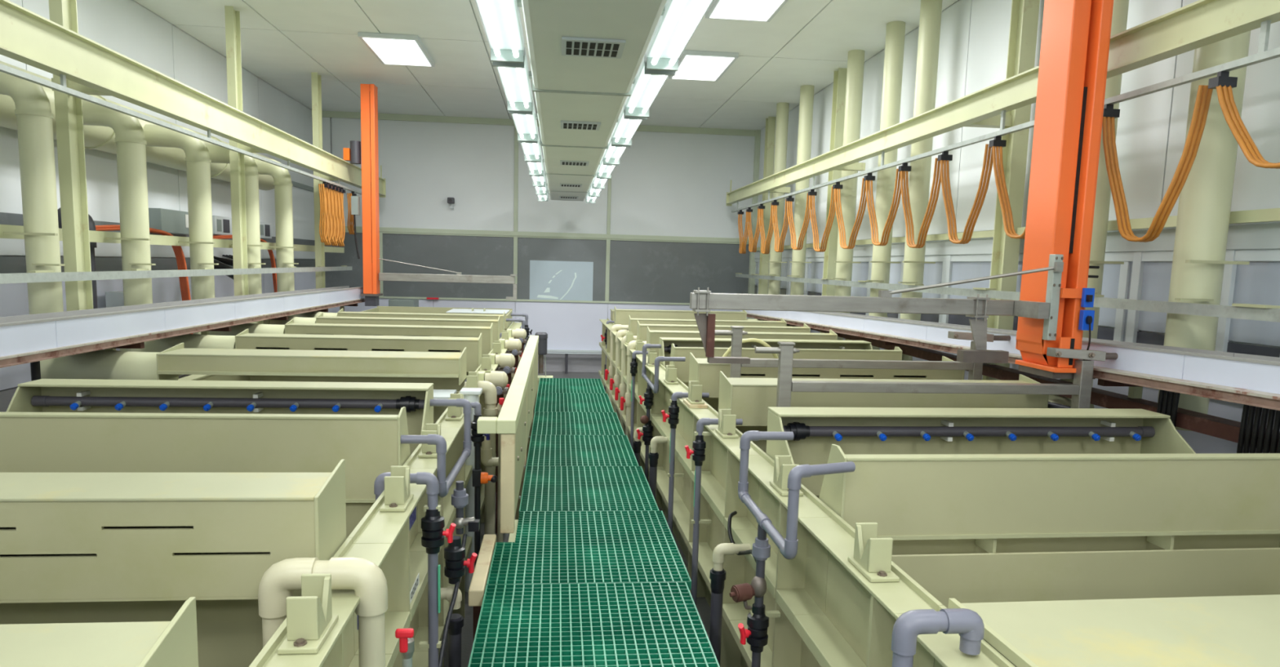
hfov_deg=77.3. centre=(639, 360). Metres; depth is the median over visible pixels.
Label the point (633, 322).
exhaust hood
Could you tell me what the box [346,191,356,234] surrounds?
cable
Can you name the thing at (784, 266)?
window
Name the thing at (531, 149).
lamp
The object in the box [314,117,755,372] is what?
wall
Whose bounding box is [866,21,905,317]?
exhaust riser
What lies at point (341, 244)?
cable
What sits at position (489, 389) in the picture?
pipe
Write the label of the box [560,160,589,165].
grille
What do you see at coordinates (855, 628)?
tank
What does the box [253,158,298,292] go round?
exhaust riser
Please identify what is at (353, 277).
window
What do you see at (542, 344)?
post
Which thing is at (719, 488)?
tank
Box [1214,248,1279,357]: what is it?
window
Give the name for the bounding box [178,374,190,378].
cable tray
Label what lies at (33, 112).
exhaust riser
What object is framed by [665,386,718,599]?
tank
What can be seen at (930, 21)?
exhaust riser
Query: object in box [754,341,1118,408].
frame
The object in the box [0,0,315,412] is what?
wall
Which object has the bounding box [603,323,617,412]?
tank
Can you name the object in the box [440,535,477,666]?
pipe
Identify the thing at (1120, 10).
exhaust riser
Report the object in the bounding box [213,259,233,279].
flexible hose
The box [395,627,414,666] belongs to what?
valve
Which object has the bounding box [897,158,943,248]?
cable
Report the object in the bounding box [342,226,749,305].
trim
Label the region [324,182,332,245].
cable
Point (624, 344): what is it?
tank
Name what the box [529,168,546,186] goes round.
lamp
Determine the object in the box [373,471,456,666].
pipe
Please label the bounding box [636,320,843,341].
exhaust hood
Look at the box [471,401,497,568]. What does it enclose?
pipe
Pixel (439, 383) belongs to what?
tank
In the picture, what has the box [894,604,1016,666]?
tank
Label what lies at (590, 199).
lamp
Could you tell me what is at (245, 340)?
exhaust hood
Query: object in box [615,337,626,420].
tank
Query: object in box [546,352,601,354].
board
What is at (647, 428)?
pipe
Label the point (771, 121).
steel column
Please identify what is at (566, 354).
post
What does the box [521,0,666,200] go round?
air duct
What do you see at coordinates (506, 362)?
pipe
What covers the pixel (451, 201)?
security camera
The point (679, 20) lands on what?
lamp
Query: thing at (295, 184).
trim
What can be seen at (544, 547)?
walkway grating
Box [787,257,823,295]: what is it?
window
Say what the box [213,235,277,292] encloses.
cable bundle
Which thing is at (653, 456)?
pipe
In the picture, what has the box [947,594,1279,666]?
cover
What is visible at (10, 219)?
trim
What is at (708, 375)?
exhaust hood
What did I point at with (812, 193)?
cable
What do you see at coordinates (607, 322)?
pipe
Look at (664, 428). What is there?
tank
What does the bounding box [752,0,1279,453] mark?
wall
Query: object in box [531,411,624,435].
walkway grating
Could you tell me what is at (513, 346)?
pipe
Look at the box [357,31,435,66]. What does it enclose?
ceiling lamp
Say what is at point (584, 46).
grille
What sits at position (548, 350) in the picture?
trim
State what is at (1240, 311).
rail
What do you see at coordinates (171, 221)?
upper cabinet
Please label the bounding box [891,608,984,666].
pipe
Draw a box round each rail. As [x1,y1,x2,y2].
[0,265,351,284]
[735,272,1279,322]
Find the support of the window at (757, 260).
in the wall at (974, 37)
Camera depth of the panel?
4.37 m
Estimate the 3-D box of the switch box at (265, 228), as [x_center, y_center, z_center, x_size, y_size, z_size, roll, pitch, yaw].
[-5.280,-1.809,11.139,0.135,0.220,0.500,1,7,-6]
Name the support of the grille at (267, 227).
attached to the switch box at (265, 228)
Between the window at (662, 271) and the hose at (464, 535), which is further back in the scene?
the window at (662, 271)
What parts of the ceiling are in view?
panel, panel, panel, panel, panel, panel, panel, panel, panel, panel, panel, panel, panel, panel, panel, panel, panel, panel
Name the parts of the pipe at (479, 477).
valve handle, knob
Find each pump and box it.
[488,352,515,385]
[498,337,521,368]
[499,328,526,353]
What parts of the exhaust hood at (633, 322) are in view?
plate, panel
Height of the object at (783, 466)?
0.121 m
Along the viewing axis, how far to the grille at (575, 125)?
5.67 m
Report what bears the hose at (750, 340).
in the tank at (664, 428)
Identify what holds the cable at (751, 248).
hanging from the overhead beam at (1199, 24)
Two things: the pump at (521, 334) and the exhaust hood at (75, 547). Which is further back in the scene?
the pump at (521, 334)
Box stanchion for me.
[30,360,40,381]
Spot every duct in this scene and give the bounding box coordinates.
[0,61,274,190]
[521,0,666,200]
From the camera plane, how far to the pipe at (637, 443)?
6.70 m
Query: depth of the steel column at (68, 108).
5.43 m
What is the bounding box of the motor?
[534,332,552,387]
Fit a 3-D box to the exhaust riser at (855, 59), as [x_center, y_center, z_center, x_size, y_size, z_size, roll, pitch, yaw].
[2.375,-1.870,9.171,0.322,3.220,0.250,1,7,-6]
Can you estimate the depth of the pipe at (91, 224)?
6.52 m
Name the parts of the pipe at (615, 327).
valve handle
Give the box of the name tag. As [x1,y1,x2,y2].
[409,572,419,604]
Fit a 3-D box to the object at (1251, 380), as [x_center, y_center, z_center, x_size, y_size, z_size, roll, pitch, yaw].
[2.266,0.348,7.057,0.350,1.712,11.800,1,7,-6]
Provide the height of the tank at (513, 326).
1.148 m
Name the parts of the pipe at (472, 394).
lid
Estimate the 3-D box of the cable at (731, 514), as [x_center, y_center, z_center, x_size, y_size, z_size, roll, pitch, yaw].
[0.424,0.788,3.328,0.053,0.142,0.718,1,7,-1]
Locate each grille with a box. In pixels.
[222,218,230,232]
[264,224,270,236]
[560,120,600,130]
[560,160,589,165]
[560,183,582,186]
[560,195,578,198]
[561,36,626,58]
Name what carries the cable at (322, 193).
hanging from the overhead beam at (89, 67)
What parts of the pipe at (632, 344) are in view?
valve handle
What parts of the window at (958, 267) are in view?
pane, pane, pane, pane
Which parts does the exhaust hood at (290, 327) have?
plate, panel, panel, panel, plate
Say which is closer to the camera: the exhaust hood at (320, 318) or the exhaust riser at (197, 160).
the exhaust riser at (197, 160)
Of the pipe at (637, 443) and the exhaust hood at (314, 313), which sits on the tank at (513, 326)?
the exhaust hood at (314, 313)
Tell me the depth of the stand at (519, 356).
8.05 m
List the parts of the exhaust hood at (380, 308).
plate, panel, panel, plate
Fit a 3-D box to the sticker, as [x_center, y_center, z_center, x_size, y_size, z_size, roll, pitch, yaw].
[-0.959,0.653,3.354,0.002,0.095,0.220,1,7,-6]
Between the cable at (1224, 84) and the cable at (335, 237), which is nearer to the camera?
the cable at (1224, 84)
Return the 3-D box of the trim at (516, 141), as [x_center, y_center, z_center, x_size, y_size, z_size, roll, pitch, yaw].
[-1.362,-3.223,14.157,1.710,1.920,0.065,1,7,-6]
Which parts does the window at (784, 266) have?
pane, pane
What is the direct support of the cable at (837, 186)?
hanging from the overhead beam at (1199, 24)
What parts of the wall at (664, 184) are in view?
panel, panel, panel, panel, panel, panel, wainscot panel, panel, panel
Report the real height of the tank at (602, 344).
1.148 m
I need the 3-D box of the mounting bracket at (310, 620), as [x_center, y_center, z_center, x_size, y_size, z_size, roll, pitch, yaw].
[-0.741,0.560,1.791,0.084,0.121,0.170,1,7,-6]
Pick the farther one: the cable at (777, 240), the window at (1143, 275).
the cable at (777, 240)
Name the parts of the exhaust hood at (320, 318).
plate, panel, panel, plate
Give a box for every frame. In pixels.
[715,325,1010,379]
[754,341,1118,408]
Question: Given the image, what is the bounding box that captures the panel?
[476,335,538,533]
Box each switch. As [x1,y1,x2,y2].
[640,415,648,423]
[728,582,755,602]
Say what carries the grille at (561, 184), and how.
attached to the air duct at (586, 56)
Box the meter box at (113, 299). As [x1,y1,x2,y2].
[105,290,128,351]
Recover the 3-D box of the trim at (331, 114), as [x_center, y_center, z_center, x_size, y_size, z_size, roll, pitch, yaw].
[-1.710,-4.130,13.998,7.760,0.100,0.090,1,7,-6]
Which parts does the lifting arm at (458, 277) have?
tie rod, hook post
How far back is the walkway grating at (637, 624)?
3.06 m
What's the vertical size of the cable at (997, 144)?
0.692 m
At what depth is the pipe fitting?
3.44 m
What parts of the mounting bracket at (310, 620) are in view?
plate, plate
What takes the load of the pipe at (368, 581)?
on the floor
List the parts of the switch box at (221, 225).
door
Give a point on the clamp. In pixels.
(428, 298)
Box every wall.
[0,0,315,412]
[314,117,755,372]
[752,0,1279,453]
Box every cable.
[318,182,328,243]
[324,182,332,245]
[328,184,336,243]
[331,185,339,245]
[334,186,342,244]
[337,187,345,246]
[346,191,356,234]
[727,511,756,561]
[737,209,750,253]
[746,207,762,252]
[758,203,774,253]
[771,199,789,252]
[786,193,811,249]
[808,186,836,252]
[832,177,868,248]
[863,168,901,245]
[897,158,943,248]
[937,144,992,244]
[988,136,1025,239]
[1102,84,1213,242]
[1208,71,1279,168]
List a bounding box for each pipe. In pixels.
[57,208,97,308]
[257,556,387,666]
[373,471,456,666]
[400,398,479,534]
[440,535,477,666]
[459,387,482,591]
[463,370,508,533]
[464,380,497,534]
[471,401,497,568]
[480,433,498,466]
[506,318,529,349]
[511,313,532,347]
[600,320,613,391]
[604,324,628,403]
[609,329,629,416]
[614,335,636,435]
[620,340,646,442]
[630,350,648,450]
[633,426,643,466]
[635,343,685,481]
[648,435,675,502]
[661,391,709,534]
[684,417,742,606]
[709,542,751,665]
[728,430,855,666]
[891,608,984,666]
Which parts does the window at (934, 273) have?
pane, pane, pane, pane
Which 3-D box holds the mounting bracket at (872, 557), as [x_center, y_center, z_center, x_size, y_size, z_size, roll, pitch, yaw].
[0.665,0.540,2.274,0.088,0.121,0.172,1,7,-6]
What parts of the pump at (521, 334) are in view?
bracket post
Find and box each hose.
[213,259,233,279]
[438,533,466,666]
[722,337,777,358]
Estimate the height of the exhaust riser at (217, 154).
1.917 m
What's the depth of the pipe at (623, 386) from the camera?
8.68 m
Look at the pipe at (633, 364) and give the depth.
7.51 m
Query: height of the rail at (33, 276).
0.069 m
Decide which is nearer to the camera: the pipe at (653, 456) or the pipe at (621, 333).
the pipe at (653, 456)
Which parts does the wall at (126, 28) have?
wainscot panel, panel, panel, grey band panel, panel, panel, panel, grey band panel, panel, panel, panel, grey band panel, panel, panel, panel, grey band panel, panel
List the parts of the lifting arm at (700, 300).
clamp rod, clamp rod, hook post, tie rod, clamp rod, clamp rod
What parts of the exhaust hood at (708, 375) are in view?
plate, panel, panel, panel, plate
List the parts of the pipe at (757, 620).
valve handle, clamp arm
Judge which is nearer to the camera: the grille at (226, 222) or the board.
the grille at (226, 222)
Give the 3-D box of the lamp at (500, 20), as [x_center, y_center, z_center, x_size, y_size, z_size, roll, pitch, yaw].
[-0.588,-1.467,3.386,0.195,0.105,1.240,1,7,-6]
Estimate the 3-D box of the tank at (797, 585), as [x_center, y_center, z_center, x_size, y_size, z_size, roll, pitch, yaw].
[1.495,1.051,3.389,2.074,1.148,0.941,1,7,-6]
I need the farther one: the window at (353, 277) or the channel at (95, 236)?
the window at (353, 277)
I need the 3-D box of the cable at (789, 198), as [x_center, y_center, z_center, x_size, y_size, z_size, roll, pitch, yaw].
[1.950,-1.706,9.866,0.092,0.692,0.856,1,7,-6]
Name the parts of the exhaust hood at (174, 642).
panel, plate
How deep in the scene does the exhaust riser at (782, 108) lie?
12.03 m
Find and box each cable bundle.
[95,224,192,333]
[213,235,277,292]
[213,254,233,266]
[1156,389,1180,427]
[1236,404,1279,453]
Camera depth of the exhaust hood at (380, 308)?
10.94 m
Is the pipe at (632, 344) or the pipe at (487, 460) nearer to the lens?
the pipe at (487, 460)
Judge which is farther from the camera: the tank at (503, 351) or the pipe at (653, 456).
the tank at (503, 351)
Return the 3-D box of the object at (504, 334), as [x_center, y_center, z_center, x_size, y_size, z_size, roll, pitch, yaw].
[-1.408,-0.243,8.348,0.084,0.121,0.170,1,7,-6]
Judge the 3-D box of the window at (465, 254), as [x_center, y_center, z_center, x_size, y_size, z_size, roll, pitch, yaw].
[-3.382,-1.664,14.145,2.335,1.120,0.060,1,7,-6]
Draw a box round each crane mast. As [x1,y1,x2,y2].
[342,84,382,306]
[1015,0,1113,378]
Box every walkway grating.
[467,582,719,666]
[486,510,691,590]
[519,466,658,511]
[526,434,639,466]
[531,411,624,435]
[534,392,613,412]
[537,377,605,393]
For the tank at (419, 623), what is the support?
on the floor
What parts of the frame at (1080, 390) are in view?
post, post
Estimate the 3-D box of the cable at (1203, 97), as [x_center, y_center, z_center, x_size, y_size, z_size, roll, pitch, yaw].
[2.543,-0.967,4.026,0.092,0.739,0.695,1,7,-6]
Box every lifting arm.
[378,257,516,299]
[689,262,1063,364]
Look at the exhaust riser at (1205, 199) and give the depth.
4.04 m
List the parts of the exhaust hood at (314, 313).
panel, panel, plate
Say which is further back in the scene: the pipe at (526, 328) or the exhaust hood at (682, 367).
the pipe at (526, 328)
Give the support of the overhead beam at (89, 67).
attached to the steel column at (233, 33)
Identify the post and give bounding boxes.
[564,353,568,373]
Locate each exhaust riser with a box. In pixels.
[0,65,64,314]
[81,99,155,351]
[143,124,218,334]
[205,143,266,294]
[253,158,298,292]
[764,102,789,294]
[786,84,814,295]
[831,49,864,313]
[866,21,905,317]
[897,0,942,320]
[1060,0,1128,386]
[1157,31,1250,431]
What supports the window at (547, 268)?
in the wall at (664, 184)
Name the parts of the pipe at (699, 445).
valve handle, clamp arm, clamp arm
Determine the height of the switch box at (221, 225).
0.220 m
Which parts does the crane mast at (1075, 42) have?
plate, mounting plate, plate, sensor plate, contact rod, contact rod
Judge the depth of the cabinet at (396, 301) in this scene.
13.07 m
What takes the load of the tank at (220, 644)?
on the floor
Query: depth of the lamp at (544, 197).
12.95 m
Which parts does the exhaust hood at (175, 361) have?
plate, panel, panel, plate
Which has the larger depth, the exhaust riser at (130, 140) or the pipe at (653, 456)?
the exhaust riser at (130, 140)
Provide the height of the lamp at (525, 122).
0.105 m
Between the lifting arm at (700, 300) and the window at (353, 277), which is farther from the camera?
the window at (353, 277)
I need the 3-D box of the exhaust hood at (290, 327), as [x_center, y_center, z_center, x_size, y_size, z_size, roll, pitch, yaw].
[-2.750,-0.196,7.470,2.711,0.345,0.446,1,7,-1]
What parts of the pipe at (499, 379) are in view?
plate, bracket post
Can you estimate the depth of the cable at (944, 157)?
5.80 m
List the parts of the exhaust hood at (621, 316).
plate, panel, panel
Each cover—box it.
[445,307,509,314]
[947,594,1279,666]
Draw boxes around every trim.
[0,212,315,245]
[291,181,313,191]
[321,111,755,136]
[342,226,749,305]
[513,125,611,234]
[546,349,601,352]
[746,129,760,319]
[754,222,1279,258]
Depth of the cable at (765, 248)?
11.50 m
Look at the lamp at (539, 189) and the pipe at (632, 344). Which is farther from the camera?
the lamp at (539, 189)
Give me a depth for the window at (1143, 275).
4.95 m
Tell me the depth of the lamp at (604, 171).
8.85 m
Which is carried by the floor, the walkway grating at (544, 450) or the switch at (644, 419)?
the walkway grating at (544, 450)
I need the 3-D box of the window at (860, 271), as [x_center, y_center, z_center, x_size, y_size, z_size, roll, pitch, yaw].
[2.576,-0.913,9.972,0.050,0.740,1.600,1,7,-6]
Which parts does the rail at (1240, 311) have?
splice plate, splice plate, splice plate, splice plate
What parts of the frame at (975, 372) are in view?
post, post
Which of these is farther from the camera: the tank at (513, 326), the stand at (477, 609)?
the tank at (513, 326)
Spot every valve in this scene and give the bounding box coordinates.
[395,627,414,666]
[742,576,766,609]
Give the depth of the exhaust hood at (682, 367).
6.30 m
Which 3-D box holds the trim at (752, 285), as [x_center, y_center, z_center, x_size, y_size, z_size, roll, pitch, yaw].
[2.074,-1.927,14.627,0.120,4.420,0.140,1,7,-6]
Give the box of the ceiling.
[133,0,959,130]
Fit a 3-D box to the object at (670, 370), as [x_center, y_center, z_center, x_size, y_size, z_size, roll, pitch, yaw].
[0.228,0.103,5.822,0.088,0.121,0.172,1,7,-6]
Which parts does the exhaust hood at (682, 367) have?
plate, plate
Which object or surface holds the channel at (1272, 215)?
attached to the exhaust riser at (1205, 199)
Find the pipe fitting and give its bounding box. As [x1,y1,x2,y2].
[453,516,475,528]
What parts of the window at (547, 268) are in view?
clear pane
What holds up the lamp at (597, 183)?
attached to the air duct at (586, 56)
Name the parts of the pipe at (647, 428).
valve handle, valve handle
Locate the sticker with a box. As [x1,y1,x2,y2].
[408,505,416,529]
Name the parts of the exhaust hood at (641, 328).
plate, panel, panel, plate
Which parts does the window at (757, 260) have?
pane, pane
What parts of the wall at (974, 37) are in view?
panel, panel, panel, panel, panel, panel, panel, panel, panel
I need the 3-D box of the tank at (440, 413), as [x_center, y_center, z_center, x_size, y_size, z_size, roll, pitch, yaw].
[-2.026,0.790,4.772,2.055,1.148,1.458,1,7,-6]
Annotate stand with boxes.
[473,605,481,640]
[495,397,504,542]
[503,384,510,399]
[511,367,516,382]
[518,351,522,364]
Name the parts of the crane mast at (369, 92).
hoist motor, plate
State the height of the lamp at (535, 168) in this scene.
0.105 m
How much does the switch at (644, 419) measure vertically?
0.070 m
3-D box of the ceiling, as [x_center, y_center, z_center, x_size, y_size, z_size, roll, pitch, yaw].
[-0.578,-2.869,2.881,7.960,0.100,22.700,1,7,-6]
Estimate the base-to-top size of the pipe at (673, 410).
1.150 m
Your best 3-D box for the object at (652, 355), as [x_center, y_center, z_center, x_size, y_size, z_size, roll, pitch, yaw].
[0.107,-0.018,6.807,0.088,0.121,0.172,1,7,-6]
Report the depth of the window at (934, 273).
7.77 m
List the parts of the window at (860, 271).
pane, pane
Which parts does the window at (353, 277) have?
pane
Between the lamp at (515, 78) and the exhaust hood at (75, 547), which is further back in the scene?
the lamp at (515, 78)
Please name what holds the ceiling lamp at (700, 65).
attached to the ceiling
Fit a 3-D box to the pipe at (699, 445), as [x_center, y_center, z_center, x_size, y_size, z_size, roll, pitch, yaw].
[0.376,0.883,4.298,0.303,1.165,0.071,1,7,-6]
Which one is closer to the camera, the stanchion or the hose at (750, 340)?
the stanchion
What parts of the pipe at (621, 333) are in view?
valve handle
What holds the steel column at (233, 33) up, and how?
on the floor
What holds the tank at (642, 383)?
on the floor
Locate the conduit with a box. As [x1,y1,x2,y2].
[1048,401,1071,408]
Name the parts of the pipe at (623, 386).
valve handle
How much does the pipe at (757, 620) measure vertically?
1.356 m
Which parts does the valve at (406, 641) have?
valve handle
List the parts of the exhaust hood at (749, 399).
plate, panel, panel, panel, plate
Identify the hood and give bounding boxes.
[0,458,346,624]
[0,596,198,666]
[40,342,466,399]
[131,328,481,372]
[198,319,493,355]
[249,312,499,342]
[289,308,505,333]
[361,306,512,328]
[613,306,763,324]
[628,315,790,335]
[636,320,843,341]
[646,326,879,356]
[658,337,912,367]
[669,343,902,382]
[688,352,964,397]
[718,370,1093,426]
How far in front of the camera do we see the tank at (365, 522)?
2.72 m
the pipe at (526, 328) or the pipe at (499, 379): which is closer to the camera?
the pipe at (499, 379)
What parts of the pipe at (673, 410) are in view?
valve handle, clamp arm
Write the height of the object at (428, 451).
0.121 m
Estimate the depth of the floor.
4.62 m
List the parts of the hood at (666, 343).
plate, plate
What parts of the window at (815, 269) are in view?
pane, pane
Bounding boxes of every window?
[324,231,381,296]
[380,231,515,298]
[515,235,608,301]
[607,238,750,302]
[754,258,759,293]
[767,257,789,294]
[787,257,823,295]
[849,256,871,315]
[867,255,946,323]
[942,253,1023,330]
[1097,251,1173,345]
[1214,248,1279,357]
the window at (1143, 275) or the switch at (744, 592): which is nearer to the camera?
the switch at (744, 592)
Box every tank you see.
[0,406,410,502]
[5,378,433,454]
[177,363,497,522]
[196,537,391,666]
[345,463,435,666]
[404,426,460,666]
[433,385,484,617]
[481,348,506,471]
[504,321,521,355]
[598,318,613,386]
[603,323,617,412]
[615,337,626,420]
[622,343,638,453]
[633,354,651,480]
[640,362,668,512]
[653,374,688,544]
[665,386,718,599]
[689,410,767,666]
[728,451,1279,666]
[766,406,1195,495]
[793,511,1279,666]
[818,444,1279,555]
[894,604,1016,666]
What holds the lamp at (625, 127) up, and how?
attached to the air duct at (586, 56)
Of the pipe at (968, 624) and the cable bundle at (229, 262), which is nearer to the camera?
the pipe at (968, 624)
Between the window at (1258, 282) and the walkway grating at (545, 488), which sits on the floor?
the walkway grating at (545, 488)
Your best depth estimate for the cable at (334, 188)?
10.33 m
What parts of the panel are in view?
post, post, panel, post, post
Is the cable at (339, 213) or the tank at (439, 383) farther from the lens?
the cable at (339, 213)
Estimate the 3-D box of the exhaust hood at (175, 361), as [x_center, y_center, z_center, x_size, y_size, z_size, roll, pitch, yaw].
[-2.499,0.085,5.098,2.680,0.325,0.790,1,7,-6]
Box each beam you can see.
[0,0,386,199]
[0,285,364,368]
[468,533,496,606]
[725,0,1279,212]
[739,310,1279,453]
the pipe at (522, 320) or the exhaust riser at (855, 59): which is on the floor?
the pipe at (522, 320)
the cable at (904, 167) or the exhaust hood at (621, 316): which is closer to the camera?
the cable at (904, 167)
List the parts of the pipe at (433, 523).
clamp arm, clamp arm, valve handle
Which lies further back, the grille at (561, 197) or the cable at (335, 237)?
the grille at (561, 197)
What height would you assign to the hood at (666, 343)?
0.406 m
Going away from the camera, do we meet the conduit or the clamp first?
the conduit
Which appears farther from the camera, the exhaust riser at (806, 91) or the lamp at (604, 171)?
the exhaust riser at (806, 91)
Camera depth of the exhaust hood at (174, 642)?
1.30 m
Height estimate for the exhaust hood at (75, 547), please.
0.485 m
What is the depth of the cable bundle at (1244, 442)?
3.42 m
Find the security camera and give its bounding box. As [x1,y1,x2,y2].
[447,197,454,208]
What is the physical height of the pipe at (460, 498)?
0.496 m
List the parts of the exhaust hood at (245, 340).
plate, panel, panel, panel, plate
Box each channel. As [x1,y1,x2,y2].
[0,224,344,253]
[756,230,993,250]
[1017,208,1279,235]
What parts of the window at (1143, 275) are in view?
pane, pane, pane, pane, pane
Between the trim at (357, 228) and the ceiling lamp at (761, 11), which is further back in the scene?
the trim at (357, 228)
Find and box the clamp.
[426,297,439,299]
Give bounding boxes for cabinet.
[148,208,189,235]
[388,297,418,306]
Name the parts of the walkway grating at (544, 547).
support rail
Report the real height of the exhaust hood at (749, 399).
0.340 m
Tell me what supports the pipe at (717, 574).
on the floor
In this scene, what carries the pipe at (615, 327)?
on the floor
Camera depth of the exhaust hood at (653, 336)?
7.71 m
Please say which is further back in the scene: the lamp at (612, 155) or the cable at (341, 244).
the cable at (341, 244)
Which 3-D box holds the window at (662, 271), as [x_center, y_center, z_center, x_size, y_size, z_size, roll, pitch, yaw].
[0.748,-1.604,14.572,2.680,1.120,0.060,1,7,-6]
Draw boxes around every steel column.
[48,0,93,311]
[224,5,249,323]
[311,72,325,312]
[758,116,775,294]
[819,67,847,333]
[982,0,1039,380]
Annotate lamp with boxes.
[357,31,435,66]
[475,0,524,62]
[492,47,533,111]
[508,99,537,141]
[518,131,541,161]
[524,152,544,175]
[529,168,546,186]
[533,179,547,195]
[536,189,548,201]
[585,192,599,203]
[588,182,604,196]
[591,171,610,188]
[596,155,618,177]
[603,135,630,164]
[611,104,647,145]
[624,53,675,117]
[645,0,713,71]
[668,49,738,81]
[705,0,788,22]
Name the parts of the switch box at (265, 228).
door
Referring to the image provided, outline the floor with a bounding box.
[444,371,710,666]
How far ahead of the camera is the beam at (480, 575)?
3.55 m
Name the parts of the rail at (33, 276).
splice plate, splice plate, splice plate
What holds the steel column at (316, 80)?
on the floor
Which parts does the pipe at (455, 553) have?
valve handle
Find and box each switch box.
[212,215,232,235]
[259,222,271,239]
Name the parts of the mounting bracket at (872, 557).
plate, plate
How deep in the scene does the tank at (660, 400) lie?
6.48 m
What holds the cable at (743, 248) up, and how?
hanging from the overhead beam at (1199, 24)
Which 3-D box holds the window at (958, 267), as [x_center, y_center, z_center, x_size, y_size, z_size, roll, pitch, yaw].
[2.922,-0.496,6.565,0.050,0.740,1.700,1,7,-6]
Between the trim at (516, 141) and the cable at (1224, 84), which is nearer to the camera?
the cable at (1224, 84)
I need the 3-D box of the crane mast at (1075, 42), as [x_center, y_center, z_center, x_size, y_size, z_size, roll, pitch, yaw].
[2.326,-1.300,4.207,0.319,2.835,0.402,1,7,-6]
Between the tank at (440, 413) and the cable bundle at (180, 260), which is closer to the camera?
the tank at (440, 413)
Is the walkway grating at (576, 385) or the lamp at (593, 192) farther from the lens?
the lamp at (593, 192)
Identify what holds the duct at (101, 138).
attached to the wall at (126, 28)
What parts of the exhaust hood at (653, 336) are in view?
plate, panel, panel, plate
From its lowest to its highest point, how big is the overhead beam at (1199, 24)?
0.560 m
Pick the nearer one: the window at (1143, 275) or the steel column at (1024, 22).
the window at (1143, 275)
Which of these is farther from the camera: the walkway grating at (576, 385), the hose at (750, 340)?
the walkway grating at (576, 385)
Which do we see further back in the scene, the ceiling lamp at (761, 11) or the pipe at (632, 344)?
the pipe at (632, 344)
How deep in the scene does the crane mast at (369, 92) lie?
10.98 m
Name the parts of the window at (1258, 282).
pane, pane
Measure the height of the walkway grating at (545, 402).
0.600 m
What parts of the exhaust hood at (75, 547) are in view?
panel, panel, panel, panel, plate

